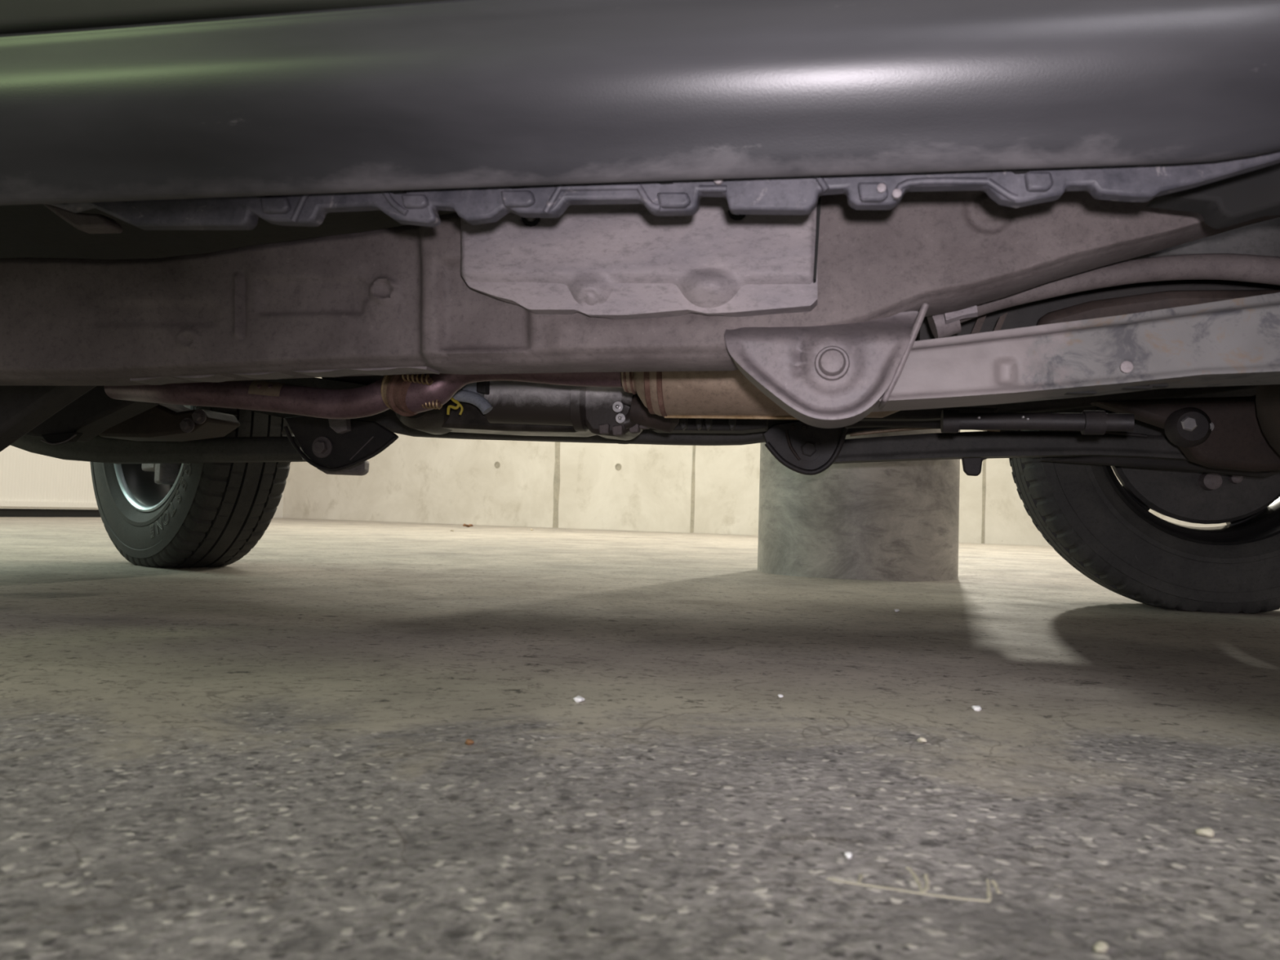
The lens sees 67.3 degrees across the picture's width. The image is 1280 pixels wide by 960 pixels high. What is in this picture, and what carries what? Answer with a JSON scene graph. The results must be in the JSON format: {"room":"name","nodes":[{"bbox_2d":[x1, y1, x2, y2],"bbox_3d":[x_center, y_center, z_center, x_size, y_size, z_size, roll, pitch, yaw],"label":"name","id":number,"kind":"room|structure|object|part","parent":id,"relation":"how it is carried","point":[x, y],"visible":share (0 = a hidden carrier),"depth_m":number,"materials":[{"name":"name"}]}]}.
{"room":"parking garage","nodes":[
{"label":"parking garage","id":0,"kind":"room"},
{"bbox_2d":[0,516,1279,959],"bbox_3d":[0.989,0.418,3.989,30.000,0.200,20.000,2,-2,0],"label":"floor","id":1,"kind":"structure","parent":0,"point":[264,754],"depth_m":0.60,"materials":[{"name":"concrete"}]},
{"bbox_2d":[0,508,101,517],"bbox_3d":[-4.524,0.230,6.766,0.041,0.060,6.238,1,-2,11],"label":"trim","id":2,"kind":"structure","parent":1,"relation":"on","point":[3,512],"depth_m":7.20,"materials":[{"name":"black rubber"}]},
{"bbox_2d":[462,524,473,527],"bbox_3d":[-1.388,0.367,7.764,0.092,0.029,0.038,3,-3,-40],"label":"leaf","id":3,"kind":"object","parent":1,"relation":"on","point":[464,525],"visible":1,"depth_m":7.76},
{"bbox_2d":[465,738,474,745],"bbox_3d":[-0.110,0.169,0.618,0.005,0.004,0.006,3,-3,-39],"label":"pebble","id":4,"kind":"object","parent":1,"relation":"on","point":[468,742],"visible":1,"depth_m":0.62,"materials":[{"name":"brown stone"}]},
{"bbox_2d":[573,695,585,702],"bbox_3d":[-0.049,0.175,0.767,0.008,0.005,0.009,0,-2,33],"label":"pebble","id":5,"kind":"object","parent":1,"relation":"on","point":[578,699],"visible":1,"depth_m":0.76,"materials":[{"name":"white stone"}]},
{"bbox_2d":[0,0,1279,613],"bbox_3d":[-0.111,-0.654,1.410,3.200,1.700,1.846,1,-2,10],"label":"vehicle","id":6,"kind":"object","parent":1,"relation":"on","point":[1050,229],"visible":1,"depth_m":0.76,"materials":[{"name":"black metal"}]},
{"bbox_3d":[-1.105,-0.126,1.994,0.918,0.181,0.072,1,-2,10],"label":"leading arm","id":7,"kind":"part","parent":6,"relation":"part of","materials":[{"name":"grey paint"}]},
{"bbox_3d":[-0.162,-0.579,0.625,1.150,0.546,0.075,1,-2,10],"label":"door panel","id":8,"kind":"part","parent":6,"relation":"part of","materials":[{"name":"green paint"}]},
{"bbox_3d":[-0.011,-0.103,1.413,0.033,0.056,0.025,1,-2,10],"label":"shift arm","id":9,"kind":"part","parent":6,"relation":"part of","materials":[{"name":"metal"}]},
{"bbox_3d":[-0.005,-0.183,0.790,0.298,0.097,0.045,1,-2,10],"label":"shield plate","id":10,"kind":"part","parent":6,"relation":"part of","materials":[{"name":"grey metal"}]},
{"bbox_3d":[-0.201,-0.180,0.877,1.531,0.181,0.083,1,-2,10],"label":"frame rail","id":11,"kind":"part","parent":6,"relation":"part of","materials":[{"name":"grey metal"}]},
{"bbox_3d":[0.070,-0.091,1.527,0.010,0.023,0.020,1,-2,10],"label":"hanger rod","id":12,"kind":"part","parent":6,"relation":"part of","materials":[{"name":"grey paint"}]},
{"bbox_3d":[0.094,-0.091,1.523,0.010,0.023,0.020,1,-2,10],"label":"hanger rod","id":13,"kind":"part","parent":6,"relation":"part of","materials":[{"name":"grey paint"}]},
{"bbox_3d":[0.108,-0.091,1.520,0.010,0.023,0.020,1,-2,10],"label":"hanger rod","id":14,"kind":"part","parent":6,"relation":"part of","materials":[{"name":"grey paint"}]},
{"bbox_3d":[0.145,-0.090,1.513,0.010,0.023,0.020,1,-2,11],"label":"hanger rod","id":15,"kind":"part","parent":6,"relation":"part of","materials":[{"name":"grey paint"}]},
{"bbox_3d":[-0.215,-0.172,1.865,2.674,0.197,0.065,1,-2,10],"label":"frame rail","id":16,"kind":"part","parent":6,"relation":"part of","materials":[{"name":"black metal"}]},
{"bbox_3d":[0.697,-0.051,1.683,0.822,0.065,0.064,1,-2,10],"label":"trailing arm","id":17,"kind":"part","parent":6,"relation":"part of","materials":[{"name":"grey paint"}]},
{"bbox_3d":[0.371,-0.107,0.770,0.384,0.102,0.080,1,-2,10],"label":"trailing arm","id":18,"kind":"part","parent":6,"relation":"part of","materials":[{"name":"grey paint"}]},
{"bbox_3d":[0.424,-0.165,0.844,0.324,0.065,0.024,1,-2,10],"label":"lateral rod","id":19,"kind":"part","parent":6,"relation":"part of","materials":[{"name":"brown paint"}]},
{"bbox_3d":[0.905,-0.026,1.671,0.396,0.037,0.030,1,-2,10],"label":"spring seat","id":20,"kind":"part","parent":6,"relation":"part of","materials":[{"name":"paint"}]},
{"bbox_2d":[844,852,852,858],"bbox_3d":[0.094,0.168,0.432,0.003,0.002,0.004,2,-2,-17],"label":"pebble","id":21,"kind":"object","parent":1,"relation":"on","point":[848,855],"visible":1,"depth_m":0.43,"materials":[{"name":"white stone"}]},
{"bbox_2d":[756,428,960,581],"bbox_3d":[0.638,-1.037,2.732,0.546,2.600,0.546,2,-2,0],"label":"concrete pillar","id":22,"kind":"structure","parent":1,"relation":"on","point":[892,521],"depth_m":2.45,"materials":[{"name":"grey concrete"}]},
{"bbox_2d":[916,737,926,742],"bbox_3d":[0.194,0.178,0.659,0.006,0.004,0.006,2,-2,-7],"label":"pebble","id":23,"kind":"object","parent":1,"relation":"on","point":[921,740],"visible":1,"depth_m":0.66,"materials":[{"name":"stone"}]},
{"bbox_2d":[971,705,981,711],"bbox_3d":[0.272,0.184,0.777,0.008,0.004,0.007,1,-2,8],"label":"pebble","id":24,"kind":"object","parent":1,"relation":"on","point":[976,708],"visible":1,"depth_m":0.78,"materials":[{"name":"white stone"}]},
{"bbox_2d":[1093,941,1108,953],"bbox_3d":[0.164,0.167,0.344,0.005,0.003,0.004,3,-2,-35],"label":"pebble","id":25,"kind":"object","parent":1,"relation":"on","point":[1100,947],"visible":1,"depth_m":0.34,"materials":[{"name":"stone"}]},
{"bbox_2d":[1195,826,1214,837],"bbox_3d":[0.280,0.174,0.476,0.008,0.004,0.008,3,-2,-25],"label":"pebble","id":26,"kind":"object","parent":1,"relation":"on","point":[1207,832],"visible":1,"depth_m":0.47,"materials":[{"name":"stone"}]},
{"bbox_2d":[282,377,1226,546],"bbox_3d":[3.684,-0.913,6.724,16.406,2.800,0.258,1,-2,26],"label":"wall","id":27,"kind":"structure","parent":0,"point":[644,487],"depth_m":8.59,"materials":[{"name":"concrete"}]},
{"bbox_2d":[0,444,97,509],"bbox_3d":[-4.438,-1.062,6.980,0.056,2.540,6.588,1,-2,11],"label":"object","id":28,"kind":"structure","parent":27,"relation":"in","point":[24,475],"depth_m":7.10,"materials":[{"name":"white metal"}]},
{"bbox_2d":[0,500,97,507],"bbox_3d":[-4.444,0.172,6.906,0.020,0.040,6.538,1,-2,11],"label":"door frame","id":29,"kind":"structure","parent":27,"relation":"attached to","point":[2,503],"depth_m":7.12,"materials":[{"name":"white metal"}]},
{"bbox_2d":[273,490,284,517],"bbox_3d":[-3.803,-0.910,9.994,0.090,2.600,0.380,1,-2,11],"label":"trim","id":30,"kind":"structure","parent":27,"relation":"attached to","point":[278,513],"depth_m":10.07,"materials":[{"name":"concrete"}]}
]}

